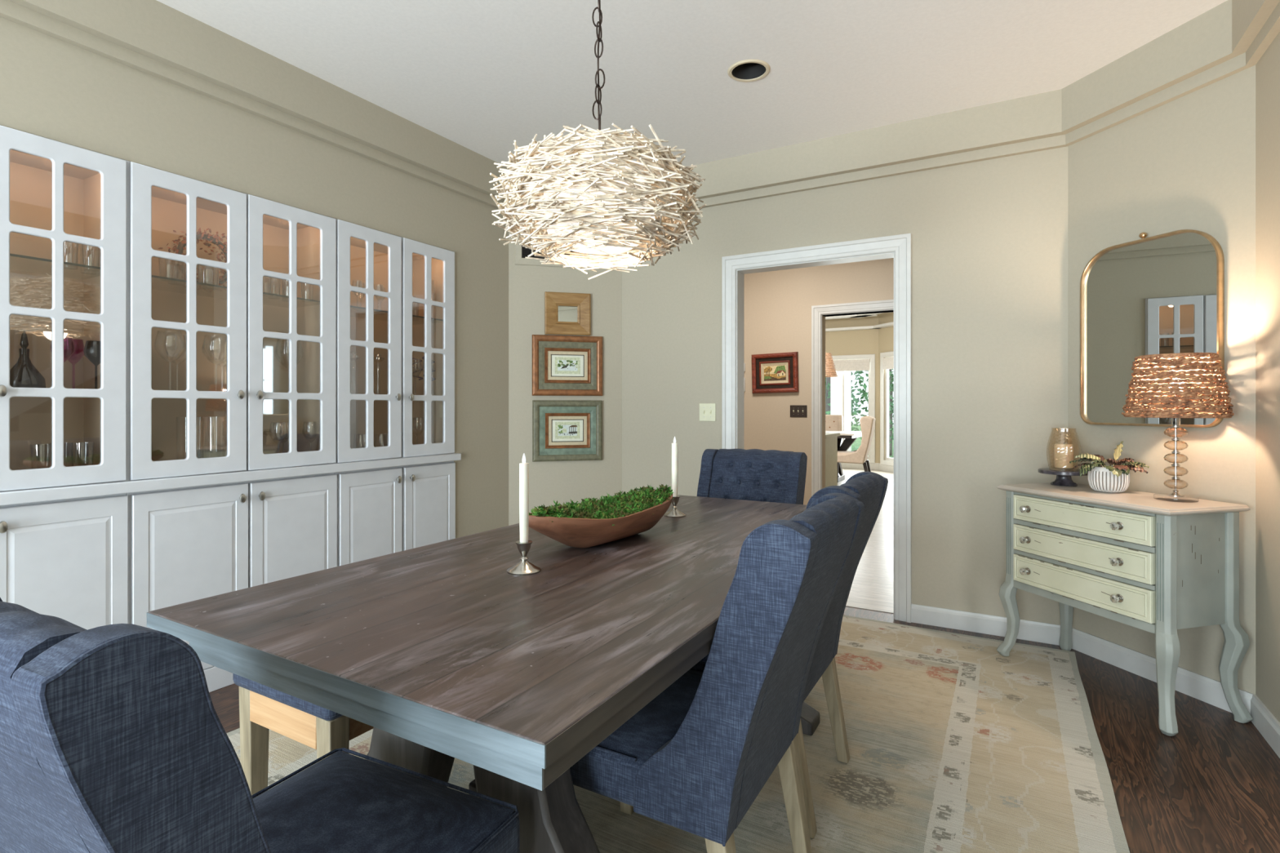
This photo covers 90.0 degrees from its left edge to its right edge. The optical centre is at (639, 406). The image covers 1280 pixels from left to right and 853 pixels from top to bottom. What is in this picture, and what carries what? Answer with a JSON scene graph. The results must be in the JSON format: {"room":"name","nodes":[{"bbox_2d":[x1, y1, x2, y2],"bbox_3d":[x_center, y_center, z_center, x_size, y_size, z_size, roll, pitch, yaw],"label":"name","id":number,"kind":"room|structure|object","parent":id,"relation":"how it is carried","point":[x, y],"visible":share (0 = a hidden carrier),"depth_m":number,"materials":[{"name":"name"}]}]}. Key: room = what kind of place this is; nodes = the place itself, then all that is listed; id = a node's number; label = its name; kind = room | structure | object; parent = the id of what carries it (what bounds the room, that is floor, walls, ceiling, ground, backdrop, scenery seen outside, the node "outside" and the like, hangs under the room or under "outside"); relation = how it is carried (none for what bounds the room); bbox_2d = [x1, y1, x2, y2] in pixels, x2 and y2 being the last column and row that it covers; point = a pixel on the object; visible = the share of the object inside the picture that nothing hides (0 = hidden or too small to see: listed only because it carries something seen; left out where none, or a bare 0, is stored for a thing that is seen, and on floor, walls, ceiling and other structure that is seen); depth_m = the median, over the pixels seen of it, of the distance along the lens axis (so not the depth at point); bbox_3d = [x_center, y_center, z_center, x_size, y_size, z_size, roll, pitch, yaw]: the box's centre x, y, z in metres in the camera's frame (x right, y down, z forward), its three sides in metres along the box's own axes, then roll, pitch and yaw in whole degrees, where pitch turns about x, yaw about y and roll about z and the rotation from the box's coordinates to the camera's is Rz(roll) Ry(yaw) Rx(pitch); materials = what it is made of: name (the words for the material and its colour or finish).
{"room":"dining room","nodes":[
{"label":"dining room","id":0,"kind":"room"},
{"bbox_2d":[0,16,508,538],"bbox_3d":[-2.323,-0.180,1.826,0.100,2.720,5.639,0,0,30],"label":"wall","id":1,"kind":"structure","parent":0,"point":[52,88],"depth_m":2.99,"materials":[{"name":"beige paint"}]},
{"bbox_2d":[508,220,622,525],"bbox_3d":[-0.510,-0.180,4.391,0.772,2.720,0.100,0,0,-15],"label":"wall","id":2,"kind":"structure","parent":0,"point":[562,482],"depth_m":4.32,"materials":[{"name":"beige paint"}]},
{"bbox_2d":[515,239,591,268],"bbox_3d":[-0.579,-1.049,4.314,0.522,0.214,0.012,0,0,-15],"label":"air vent","id":3,"kind":"object","parent":2,"relation":"in","point":[521,252],"visible":0.24,"depth_m":4.27,"materials":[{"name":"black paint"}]},
{"bbox_2d":[532,334,602,395],"bbox_3d":[-0.488,-0.275,4.326,0.478,0.406,0.034,0,0,-15],"label":"framed print","id":4,"kind":"object","parent":2,"relation":"attached to","point":[562,365],"visible":1,"depth_m":4.33,"materials":[{"name":"wood"}]},
{"bbox_2d":[551,355,583,376],"bbox_3d":[-0.490,-0.275,4.335,0.226,0.150,0.002,0,0,-15],"label":"print","id":5,"kind":"object","parent":4,"relation":"attached to","point":[562,365],"depth_m":4.33,"materials":[{"name":"paper"}]},
{"bbox_2d":[532,400,602,462],"bbox_3d":[-0.488,0.164,4.326,0.470,0.408,0.034,0,0,-15],"label":"framed print","id":6,"kind":"object","parent":2,"relation":"attached to","point":[562,430],"visible":1,"depth_m":4.32,"materials":[{"name":"wood"}]},
{"bbox_2d":[551,419,582,441],"bbox_3d":[-0.490,0.164,4.335,0.218,0.152,0.002,0,0,-15],"label":"print","id":7,"kind":"object","parent":6,"relation":"attached to","point":[562,430],"depth_m":4.33,"materials":[{"name":"paper"}]},
{"bbox_2d":[544,291,590,335],"bbox_3d":[-0.488,-0.625,4.328,0.308,0.283,0.030,0,0,-15],"label":"framed mirror","id":8,"kind":"object","parent":2,"relation":"attached to","point":[565,313],"visible":1,"depth_m":4.32,"materials":[{"name":"brown wood"}]},
{"bbox_2d":[558,306,577,321],"bbox_3d":[-0.491,-0.625,4.337,0.136,0.111,0.003,0,0,-15],"label":"mirror glass","id":9,"kind":"object","parent":8,"relation":"attached to","point":[566,313],"depth_m":4.34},
{"bbox_2d":[156,0,1226,169],"bbox_3d":[-0.733,-1.580,1.231,4.300,0.080,6.400,0,0,30],"label":"ceiling","id":10,"kind":"structure","parent":0,"point":[483,77],"depth_m":2.83,"materials":[{"name":"paint"}]},
{"bbox_2d":[488,0,706,279],"bbox_3d":[-0.117,-0.974,1.803,0.604,1.170,0.613,0,0,-16],"label":"pendant lamp","id":11,"kind":"object","parent":10,"relation":"hanging from","point":[593,204],"visible":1,"depth_m":1.62,"materials":[{"name":"beige wood"}]},
{"bbox_2d":[542,161,654,253],"bbox_3d":[-0.116,-0.554,1.799,0.320,0.205,0.320,0,0,30],"label":"diffuser","id":12,"kind":"object","parent":11,"relation":"attached to","point":[611,224],"depth_m":1.66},
{"bbox_2d":[727,58,770,81],"bbox_3d":[0.499,-1.569,2.934,0.194,0.071,0.194,0,0,30],"label":"recessed light","id":13,"kind":"object","parent":10,"relation":"in","point":[752,69],"visible":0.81,"depth_m":2.99,"materials":[{"name":"metal"}]},
{"bbox_2d":[208,606,1279,852],"bbox_3d":[-0.738,1.210,1.223,4.300,0.060,6.380,0,0,30],"label":"floor","id":14,"kind":"structure","parent":0,"point":[1213,785],"depth_m":2.11,"materials":[{"name":"brown wood"}]},
{"bbox_2d":[0,493,128,630],"bbox_3d":[-2.249,0.751,2.135,0.380,0.857,0.788,0,0,30],"label":"base cabinet","id":15,"kind":"object","parent":14,"relation":"on","point":[67,559],"visible":0.58,"depth_m":2.24,"materials":[{"name":"white paint"}]},
{"bbox_2d":[126,472,337,692],"bbox_3d":[-1.837,0.751,2.848,0.380,0.857,0.858,0,0,30],"label":"base cabinet","id":16,"kind":"object","parent":14,"relation":"on","point":[186,544],"visible":0.59,"depth_m":2.68,"materials":[{"name":"white paint"}]},
{"bbox_2d":[0,453,461,505],"bbox_3d":[-1.844,0.301,2.847,0.380,0.042,2.457,0,0,30],"label":"countertop","id":17,"kind":"structure","parent":16,"relation":"on","point":[55,493],"depth_m":2.58,"materials":[{"name":"white paint"}]},
{"bbox_2d":[0,124,127,491],"bbox_3d":[-2.255,-0.322,2.139,0.395,1.204,0.788,0,0,30],"label":"cabinet","id":18,"kind":"object","parent":17,"relation":"on","point":[55,197],"visible":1,"depth_m":2.37,"materials":[{"name":"white paint"}]},
{"bbox_2d":[9,330,46,387],"bbox_3d":[-2.187,-0.162,2.273,0.116,0.215,0.114,0,0,30],"label":"decanter","id":19,"kind":"object","parent":18,"relation":"on","point":[23,374],"visible":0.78,"depth_m":2.26,"materials":[{"name":"clear"}]},
{"bbox_2d":[79,244,97,274],"bbox_3d":[-2.130,-0.569,2.471,0.056,0.110,0.055,0,0,-26],"label":"tumbler","id":20,"kind":"object","parent":18,"relation":"on","point":[85,273],"visible":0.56,"depth_m":2.46,"materials":[{"name":"white"}]},
{"bbox_2d":[81,244,100,271],"bbox_3d":[-2.071,-0.569,2.414,0.056,0.110,0.055,0,0,-28],"label":"tumbler","id":21,"kind":"object","parent":18,"relation":"on","point":[86,269],"visible":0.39,"depth_m":2.41,"materials":[{"name":"white"}]},
{"bbox_2d":[83,340,100,389],"bbox_3d":[-2.045,-0.149,2.407,0.072,0.190,0.070,0,0,30],"label":"wine glass","id":22,"kind":"object","parent":18,"relation":"in","point":[91,351],"visible":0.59,"depth_m":2.38,"materials":[{"name":"white"}]},
{"bbox_2d":[127,160,336,480],"bbox_3d":[-1.844,-0.322,2.851,0.395,1.204,0.856,0,0,30],"label":"cabinet","id":23,"kind":"object","parent":17,"relation":"on","point":[254,391],"visible":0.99,"depth_m":2.82,"materials":[{"name":"white paint"}]},
{"bbox_2d":[158,257,179,281],"bbox_3d":[-1.922,-0.564,2.611,0.072,0.100,0.070,0,0,30],"label":"tumbler","id":24,"kind":"object","parent":23,"relation":"in","point":[159,266],"visible":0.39,"depth_m":2.61,"materials":[{"name":"white"}]},
{"bbox_2d":[154,330,185,364],"bbox_3d":[-1.913,-0.179,2.606,0.104,0.250,0.102,0,0,30],"label":"wine glass","id":25,"kind":"object","parent":23,"relation":"in","point":[157,335],"visible":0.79,"depth_m":2.60,"materials":[{"name":"white"}]},
{"bbox_2d":[161,333,186,364],"bbox_3d":[-1.971,-0.179,2.726,0.104,0.250,0.102,0,0,-18],"label":"wine glass","id":26,"kind":"object","parent":23,"relation":"on","point":[165,336],"visible":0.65,"depth_m":2.70,"materials":[{"name":"white"}]},
{"bbox_2d":[166,258,186,285],"bbox_3d":[-1.947,-0.564,2.688,0.070,0.100,0.072,0,0,-12],"label":"tumbler","id":27,"kind":"object","parent":23,"relation":"on","point":[179,283],"visible":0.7,"depth_m":2.69,"materials":[{"name":"white"}]},
{"bbox_2d":[175,417,200,459],"bbox_3d":[-1.924,0.155,2.727,0.090,0.220,0.088,0,0,30],"label":"vase","id":28,"kind":"object","parent":23,"relation":"in","point":[176,418],"visible":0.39,"depth_m":2.69,"materials":[{"name":"white"}]},
{"bbox_2d":[157,227,226,293],"bbox_3d":[-1.938,-0.661,2.840,0.133,0.295,0.331,0,0,30],"label":"wreath","id":29,"kind":"object","parent":23,"relation":"on","point":[215,240],"visible":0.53,"depth_m":2.84,"materials":[{"name":"orange plant"}]},
{"bbox_2d":[197,264,217,286],"bbox_3d":[-1.831,-0.564,2.708,0.070,0.100,0.072,0,0,-43],"label":"tumbler","id":30,"kind":"object","parent":23,"relation":"in","point":[208,282],"visible":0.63,"depth_m":2.71,"materials":[{"name":"white"}]},
{"bbox_2d":[200,265,219,289],"bbox_3d":[-1.869,-0.564,2.782,0.070,0.100,0.072,0,0,-35],"label":"tumbler","id":31,"kind":"object","parent":23,"relation":"on","point":[210,287],"visible":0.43,"depth_m":2.79,"materials":[{"name":"white"}]},
{"bbox_2d":[201,416,226,457],"bbox_3d":[-1.874,0.155,2.814,0.088,0.220,0.090,0,0,2],"label":"vase","id":32,"kind":"object","parent":23,"relation":"in","point":[224,422],"visible":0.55,"depth_m":2.79,"materials":[{"name":"white"}]},
{"bbox_2d":[201,334,226,391],"bbox_3d":[-1.826,-0.179,2.757,0.104,0.250,0.102,0,0,-36],"label":"wine glass","id":33,"kind":"object","parent":23,"relation":"in","point":[204,339],"visible":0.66,"depth_m":2.73,"materials":[{"name":"white"}]},
{"bbox_2d":[274,338,303,368],"bbox_3d":[-1.704,-0.190,3.108,0.124,0.270,0.122,0,0,30],"label":"wine glass","id":34,"kind":"object","parent":23,"relation":"on","point":[277,340],"visible":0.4,"depth_m":3.09,"materials":[{"name":"white"}]},
{"bbox_2d":[334,218,454,463],"bbox_3d":[-1.434,-0.322,3.561,0.395,1.204,0.782,0,0,30],"label":"cabinet","id":35,"kind":"object","parent":17,"relation":"on","point":[406,268],"visible":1,"depth_m":3.62,"materials":[{"name":"white paint"}]},
{"bbox_2d":[412,355,422,380],"bbox_3d":[-1.301,-0.176,3.713,0.079,0.243,0.082,0,0,30],"label":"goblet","id":36,"kind":"object","parent":35,"relation":"on","point":[419,360],"visible":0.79,"depth_m":3.71,"materials":[{"name":"clear glass"}]},
{"bbox_2d":[422,355,435,381],"bbox_3d":[-1.254,-0.176,3.795,0.079,0.243,0.082,0,0,30],"label":"goblet","id":37,"kind":"object","parent":35,"relation":"on","point":[433,361],"visible":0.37,"depth_m":3.79,"materials":[{"name":"clear glass"}]},
{"bbox_2d":[422,360,435,375],"bbox_3d":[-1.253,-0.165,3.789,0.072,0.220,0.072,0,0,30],"label":"bowl","id":38,"kind":"object","parent":37,"relation":"on","point":[433,362],"depth_m":3.78,"materials":[{"name":"white metal"}]},
{"bbox_2d":[334,461,455,566],"bbox_3d":[-1.428,0.751,3.556,0.380,0.857,0.780,0,0,30],"label":"base cabinet","id":39,"kind":"object","parent":14,"relation":"on","point":[384,511],"visible":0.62,"depth_m":3.43,"materials":[{"name":"white paint"}]},
{"bbox_2d":[226,615,1129,852],"bbox_3d":[-0.011,1.173,2.131,2.701,0.011,3.689,0,0,30],"label":"area rug","id":40,"kind":"object","parent":14,"relation":"on","point":[957,744],"visible":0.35,"depth_m":2.10,"materials":[{"name":"fabric"}]},
{"bbox_2d":[0,597,519,852],"bbox_3d":[-0.576,0.687,0.957,0.491,0.958,0.688,0,0,26],"label":"dining chair","id":41,"kind":"object","parent":40,"relation":"on","point":[113,739],"visible":1,"depth_m":0.64,"materials":[{"name":"blue fabric"}]},
{"bbox_2d":[253,750,514,852],"bbox_3d":[-0.534,0.716,1.043,0.458,0.026,0.470,0,0,26],"label":"seat cushion","id":42,"kind":"object","parent":41,"relation":"on","point":[344,802],"depth_m":1.12,"materials":[{"name":"blue fabric"}]},
{"bbox_2d":[232,673,373,798],"bbox_3d":[-0.575,0.934,2.249,0.430,0.464,1.420,0,0,30],"label":"bench","id":43,"kind":"object","parent":40,"relation":"on","point":[263,708],"visible":0.22,"depth_m":1.66,"materials":[{"name":"beige wood"}]},
{"bbox_2d":[146,494,819,852],"bbox_3d":[-0.041,0.791,1.935,1.017,0.752,2.066,0,0,30],"label":"dining table","id":44,"kind":"object","parent":40,"relation":"on","point":[447,654],"visible":0.61,"depth_m":1.21,"materials":[{"name":"brown wood"}]},
{"bbox_2d":[506,540,541,575],"bbox_3d":[-0.292,0.378,1.611,0.086,0.074,0.086,0,0,30],"label":"candlestick","id":45,"kind":"object","parent":44,"relation":"on","point":[524,567],"visible":0.98,"depth_m":1.59,"materials":[{"name":"grey metal"}]},
{"bbox_2d":[519,453,528,542],"bbox_3d":[-0.292,0.235,1.611,0.024,0.235,0.024,0,0,30],"label":"taper candle","id":46,"kind":"object","parent":45,"relation":"on","point":[523,467],"visible":0.98,"depth_m":1.60,"materials":[{"name":"beige wax"}]},
{"bbox_2d":[528,489,672,548],"bbox_3d":[-0.106,0.354,1.992,0.236,0.123,0.690,0,0,35],"label":"dough bowl","id":47,"kind":"object","parent":44,"relation":"on","point":[582,533],"visible":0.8,"depth_m":1.81,"materials":[{"name":"brown wood"}]},
{"bbox_2d":[528,484,674,525],"bbox_3d":[-0.108,0.307,1.993,0.247,0.077,0.686,0,0,35],"label":"moss","id":48,"kind":"object","parent":47,"relation":"in","point":[631,502],"visible":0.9,"depth_m":1.95,"materials":[{"name":"green plant"}]},
{"bbox_2d":[663,495,685,517],"bbox_3d":[0.132,0.378,2.428,0.086,0.074,0.086,0,0,30],"label":"candlestick","id":49,"kind":"object","parent":44,"relation":"on","point":[674,513],"visible":0.9,"depth_m":2.41,"materials":[{"name":"grey metal"}]},
{"bbox_2d":[671,435,677,496],"bbox_3d":[0.132,0.233,2.428,0.024,0.239,0.024,0,0,30],"label":"taper candle","id":50,"kind":"object","parent":49,"relation":"on","point":[674,445],"visible":0.98,"depth_m":2.42,"materials":[{"name":"beige wax"}]},
{"bbox_2d":[569,493,864,852],"bbox_3d":[0.126,0.687,1.515,0.688,0.958,0.491,0,0,30],"label":"dining chair","id":51,"kind":"object","parent":40,"relation":"on","point":[695,759],"visible":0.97,"depth_m":1.25,"materials":[{"name":"blue fabric"}]},
{"bbox_2d":[598,669,702,760],"bbox_3d":[0.043,0.716,1.563,0.470,0.026,0.458,0,0,30],"label":"seat cushion","id":52,"kind":"object","parent":51,"relation":"on","point":[648,731],"depth_m":1.42,"materials":[{"name":"blue fabric"}]},
{"bbox_2d":[697,448,807,504],"bbox_3d":[0.408,0.687,2.858,0.491,0.958,0.688,0,0,30],"label":"dining chair","id":53,"kind":"object","parent":40,"relation":"on","point":[775,476],"visible":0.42,"depth_m":3.03,"materials":[{"name":"blue fabric"}]},
{"bbox_2d":[692,471,888,839],"bbox_3d":[0.385,0.687,2.035,0.688,0.958,0.491,0,0,30],"label":"dining chair","id":54,"kind":"object","parent":40,"relation":"on","point":[869,488],"visible":0.21,"depth_m":1.95,"materials":[{"name":"blue fabric"}]},
{"bbox_2d":[996,482,1253,736],"bbox_3d":[1.973,0.773,2.697,0.431,0.811,0.783,0,0,-15],"label":"dresser","id":55,"kind":"object","parent":14,"relation":"on","point":[1136,559],"visible":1,"depth_m":2.42,"materials":[{"name":"blue paint"}]},
{"bbox_2d":[1037,467,1088,486],"bbox_3d":[1.985,0.333,2.998,0.206,0.070,0.206,0,0,30],"label":"cake stand","id":56,"kind":"object","parent":55,"relation":"on","point":[1064,478],"visible":0.91,"depth_m":2.96,"materials":[{"name":"metal"}]},
{"bbox_2d":[1046,427,1081,471],"bbox_3d":[1.985,0.200,2.998,0.138,0.195,0.140,0,0,30],"label":"candle jar","id":57,"kind":"object","parent":56,"relation":"on","point":[1056,468],"visible":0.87,"depth_m":3.00,"materials":[{"name":"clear glass"}]},
{"bbox_2d":[1053,442,1073,468],"bbox_3d":[1.985,0.229,2.998,0.076,0.116,0.076,0,0,30],"label":"pillar candle","id":58,"kind":"object","parent":57,"relation":"in","point":[1063,453],"visible":0.97,"depth_m":2.97,"materials":[{"name":"beige wax"}]},
{"bbox_2d":[1069,440,1149,493],"bbox_3d":[2.021,0.258,2.759,0.286,0.219,0.235,0,0,30],"label":"potted plant","id":59,"kind":"object","parent":55,"relation":"on","point":[1114,478],"visible":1,"depth_m":2.72,"materials":[{"name":"green plant"}]},
{"bbox_2d":[1121,352,1234,502],"bbox_3d":[2.101,0.083,2.510,0.336,0.570,0.337,0,0,43],"label":"table lamp","id":60,"kind":"object","parent":55,"relation":"on","point":[1193,376],"visible":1,"depth_m":2.42,"materials":[{"name":"brown wicker"}]},
{"bbox_2d":[1170,395,1181,425],"bbox_3d":[2.103,0.009,2.511,0.034,0.128,0.034,0,0,-15],"label":"socket","id":61,"kind":"object","parent":60,"relation":"attached to","point":[1175,421],"depth_m":2.50,"materials":[{"name":"silver metal"}]},
{"bbox_2d":[744,257,893,505],"bbox_3d":[2.422,-0.180,5.795,5.600,2.720,0.130,0,0,30],"label":"wall","id":62,"kind":"structure","parent":0,"point":[778,304],"depth_m":6.25,"materials":[{"name":"beige paint"}]},
{"bbox_2d":[751,351,799,393],"bbox_3d":[1.329,-0.330,6.326,0.470,0.395,0.042,-1,-1,30],"label":"framed painting","id":63,"kind":"object","parent":62,"relation":"attached to","point":[771,373],"visible":1,"depth_m":6.32,"materials":[{"name":"brown paint"}]},
{"bbox_2d":[790,404,807,417],"bbox_3d":[1.538,0.047,6.221,0.166,0.116,0.016,0,0,30],"label":"light switch","id":64,"kind":"object","parent":62,"relation":"attached to","point":[796,411],"visible":1,"depth_m":6.22,"materials":[{"name":"brown metal"}]},
{"bbox_2d":[811,299,893,496],"bbox_3d":[2.524,0.107,5.723,1.938,2.145,0.163,0,0,30],"label":"door frame","id":65,"kind":"structure","parent":62,"relation":"in","point":[882,306],"depth_m":6.12,"materials":[{"name":"white paint"}]},
{"bbox_2d":[622,146,1067,624],"bbox_3d":[1.021,-0.180,3.848,2.579,2.720,0.115,0,0,30],"label":"wall","id":66,"kind":"structure","parent":0,"point":[989,237],"depth_m":3.43,"materials":[{"name":"beige paint"}]},
{"bbox_2d":[699,403,715,421],"bbox_3d":[0.432,0.038,4.112,0.114,0.114,0.016,0,0,30],"label":"light switch","id":67,"kind":"object","parent":66,"relation":"attached to","point":[707,411],"visible":1,"depth_m":4.11,"materials":[{"name":"beige plastic"}]},
{"bbox_2d":[721,233,911,622],"bbox_3d":[1.033,0.117,3.827,1.108,2.125,0.148,0,0,30],"label":"door frame","id":68,"kind":"structure","parent":66,"relation":"in","point":[899,247],"depth_m":3.62,"materials":[{"name":"white paint"}]},
{"bbox_2d":[845,603,893,613],"bbox_3d":[0.913,1.209,3.982,5.000,0.062,0.050,0,0,30],"label":"trim","id":69,"kind":"structure","parent":66,"relation":"attached to","point":[847,604],"depth_m":3.73,"materials":[{"name":"white wood"}]},
{"bbox_2d":[911,604,1060,645],"bbox_3d":[1.794,1.131,3.325,0.718,0.098,0.016,0,0,30],"label":"baseboard","id":70,"kind":"structure","parent":66,"relation":"attached to","point":[1028,630],"depth_m":3.33,"materials":[{"name":"white paint"}]},
{"bbox_2d":[825,314,878,462],"bbox_3d":[3.359,-0.280,12.518,2.500,2.920,0.100,0,0,30],"label":"wall","id":71,"kind":"structure","parent":0,"point":[856,342],"depth_m":12.04,"materials":[{"name":"paint"}]},
{"bbox_2d":[831,354,875,463],"bbox_3d":[3.876,0.043,12.188,1.155,2.025,0.094,0,0,30],"label":"window","id":72,"kind":"structure","parent":71,"relation":"in","point":[871,458],"depth_m":11.94,"materials":[{"name":"white paint"}]},
{"bbox_2d":[825,359,870,385],"bbox_3d":[3.848,-0.635,12.140,0.985,0.490,0.040,0,0,30],"label":"roman shade","id":73,"kind":"object","parent":72,"relation":"attached to","point":[854,365],"visible":0.63,"depth_m":12.04,"materials":[{"name":"beige fabric"}]},
{"bbox_2d":[840,462,878,470],"bbox_3d":[3.330,1.115,12.467,2.500,0.130,0.016,0,0,30],"label":"baseboard","id":74,"kind":"structure","parent":71,"relation":"attached to","point":[873,466],"depth_m":12.02,"materials":[{"name":"white paint"}]},
{"bbox_2d":[837,468,893,610],"bbox_3d":[3.343,1.210,8.191,5.000,0.060,9.670,0,0,30],"label":"floor","id":75,"kind":"structure","parent":0,"point":[873,584],"depth_m":4.80,"materials":[{"name":"white wood"}]},
{"bbox_2d":[825,432,839,487],"bbox_3d":[1.694,0.730,6.689,0.645,0.900,0.600,0,0,30],"label":"base cabinet","id":76,"kind":"object","parent":75,"relation":"on","point":[831,438],"visible":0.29,"depth_m":6.56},
{"bbox_2d":[825,432,839,438],"bbox_3d":[1.694,0.297,6.689,0.645,0.034,0.600,0,0,30],"label":"countertop","id":77,"kind":"structure","parent":76,"relation":"on","point":[828,435],"depth_m":6.52,"materials":[{"name":"white stone"}]},
{"bbox_2d":[825,414,843,439],"bbox_3d":[3.105,0.662,10.853,0.580,1.036,0.623,0,0,26],"label":"chair","id":78,"kind":"object","parent":75,"relation":"on","point":[833,422],"visible":0.21,"depth_m":10.96,"materials":[{"name":"beige fabric"}]},
{"bbox_2d":[825,431,862,481],"bbox_3d":[2.626,0.792,10.378,1.830,0.775,1.000,0,0,30],"label":"table","id":79,"kind":"object","parent":75,"relation":"on","point":[850,437],"visible":0.14,"depth_m":10.01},
{"bbox_2d":[837,415,875,482],"bbox_3d":[3.200,0.662,9.639,0.623,1.036,0.580,0,0,24],"label":"chair","id":80,"kind":"object","parent":75,"relation":"on","point":[860,455],"visible":0.87,"depth_m":9.33,"materials":[{"name":"beige fabric"}]},
{"bbox_2d":[878,311,893,462],"bbox_3d":[4.775,-0.280,10.703,0.100,2.920,2.400,0,0,-15],"label":"wall","id":81,"kind":"structure","parent":0,"point":[886,335],"depth_m":11.69,"materials":[{"name":"paint"}]},
{"bbox_2d":[825,321,893,332],"bbox_3d":[3.963,-1.458,11.564,1.104,0.045,4.527,0,0,-38],"label":"trim","id":82,"kind":"structure","parent":81,"relation":"attached to","point":[888,324],"depth_m":11.86,"materials":[{"name":"white paint"}]},
{"bbox_2d":[878,462,893,472],"bbox_3d":[4.719,1.115,10.688,0.016,0.130,2.400,0,0,-15],"label":"baseboard","id":83,"kind":"structure","parent":81,"relation":"attached to","point":[882,468],"depth_m":11.61,"materials":[{"name":"white paint"}]},
{"bbox_2d":[880,351,893,466],"bbox_3d":[4.609,0.043,11.220,0.094,2.055,1.165,0,0,-15],"label":"window","id":84,"kind":"structure","parent":81,"relation":"in","point":[886,462],"depth_m":11.69,"materials":[{"name":"white paint"}]},
{"bbox_2d":[882,356,893,369],"bbox_3d":[4.555,-0.635,11.208,0.040,0.490,0.960,0,0,-15],"label":"roman shade","id":85,"kind":"object","parent":84,"relation":"attached to","point":[887,362],"visible":0.38,"depth_m":11.51,"materials":[{"name":"beige fabric"}]},
{"bbox_2d":[1067,65,1255,694],"bbox_3d":[2.258,-0.180,2.790,0.100,2.720,0.778,0,0,-15],"label":"wall","id":86,"kind":"structure","parent":0,"point":[1188,162],"depth_m":2.63,"materials":[{"name":"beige paint"}]},
{"bbox_2d":[0,0,1279,209],"bbox_3d":[-0.552,-1.436,1.119,3.615,0.208,6.125,0,0,30],"label":"trim","id":87,"kind":"structure","parent":86,"relation":"attached to","point":[154,29],"depth_m":3.00,"materials":[{"name":"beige paint"}]},
{"bbox_2d":[1080,229,1224,427],"bbox_3d":[2.184,-0.335,2.769,0.031,0.840,0.572,0,0,-17],"label":"wall mirror","id":88,"kind":"object","parent":86,"relation":"attached to","point":[1164,293],"visible":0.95,"depth_m":2.78,"materials":[{"name":"gold metal"}]},
{"bbox_2d":[1071,627,1254,714],"bbox_3d":[2.202,1.131,2.775,0.016,0.098,0.778,0,0,-15],"label":"baseboard","id":89,"kind":"structure","parent":86,"relation":"attached to","point":[1201,687],"depth_m":2.77,"materials":[{"name":"white paint"}]},
{"bbox_2d":[1255,31,1279,722],"bbox_3d":[0.945,-0.180,-0.063,0.100,2.720,5.635,0,0,30],"label":"wall","id":90,"kind":"structure","parent":0,"point":[1268,67],"depth_m":2.29,"materials":[{"name":"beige paint"}]},
{"bbox_2d":[1250,694,1279,758],"bbox_3d":[2.155,1.131,2.148,0.016,0.098,0.595,0,0,30],"label":"baseboard","id":91,"kind":"structure","parent":90,"relation":"attached to","point":[1264,722],"depth_m":2.26,"materials":[{"name":"white paint"}]},
{"bbox_3d":[3.244,-1.780,9.019,6.000,0.080,6.275,0,0,30],"label":"ceiling","id":92,"kind":"structure","parent":0,"visible":0},
{"bbox_2d":[825,352,837,377],"bbox_3d":[2.687,-1.111,9.534,0.492,1.337,0.493,0,0,30],"label":"hanging lamp","id":93,"kind":"object","parent":92,"relation":"hanging from","point":[829,365],"visible":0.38,"depth_m":9.38,"materials":[{"name":"wicker"}]},
{"bbox_3d":[0.664,-0.280,10.450,0.100,2.920,6.175,0,0,30],"label":"wall","id":94,"kind":"structure","parent":0,"visible":0},
{"bbox_2d":[825,312,881,319],"bbox_3d":[3.647,-1.650,11.322,1.158,0.060,4.221,0,0,-38],"label":"trim","id":95,"kind":"structure","parent":94,"relation":"attached to","point":[857,316],"depth_m":11.54,"materials":[{"name":"white paint"}]},
{"label":"outside","id":96,"kind":"structure","parent":0,"visible":0},
{"bbox_2d":[851,424,893,457],"bbox_3d":[13.895,1.730,34.067,50.000,0.100,47.100,0,0,30],"label":"ground","id":97,"kind":"structure","parent":96,"point":[855,445],"depth_m":28.23,"materials":[{"name":"green plant"}]},
{"bbox_2d":[831,370,851,451],"bbox_3d":[4.160,-0.120,13.245,0.440,3.600,0.440,0,0,30],"label":"porch column","id":98,"kind":"structure","parent":97,"relation":"on","point":[836,382],"depth_m":13.11,"materials":[{"name":"white paint"}]},
{"bbox_2d":[825,370,866,431],"bbox_3d":[6.037,-1.690,20.187,2.285,6.745,2.229,0,0,-29],"label":"tree","id":99,"kind":"object","parent":97,"relation":"on","point":[856,371],"visible":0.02,"depth_m":19.91,"materials":[{"name":"green plant"}]},
{"bbox_2d":[825,372,867,441],"bbox_3d":[4.941,-1.804,16.768,2.292,6.974,2.171,0,0,30],"label":"tree","id":100,"kind":"object","parent":97,"relation":"on","point":[828,399],"visible":0.06,"depth_m":16.65,"materials":[{"name":"green plant"}]},
{"bbox_2d":[853,368,893,455],"bbox_3d":[8.500,-1.255,21.906,2.295,5.876,2.375,0,0,-41],"label":"tree","id":101,"kind":"object","parent":97,"relation":"on","point":[891,393],"visible":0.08,"depth_m":21.79,"materials":[{"name":"green plant"}]},
{"bbox_2d":[862,371,893,443],"bbox_3d":[7.658,-1.099,18.254,2.466,5.565,2.454,0,0,30],"label":"tree","id":102,"kind":"object","parent":97,"relation":"on","point":[891,385],"visible":0.02,"depth_m":18.41,"materials":[{"name":"green plant"}]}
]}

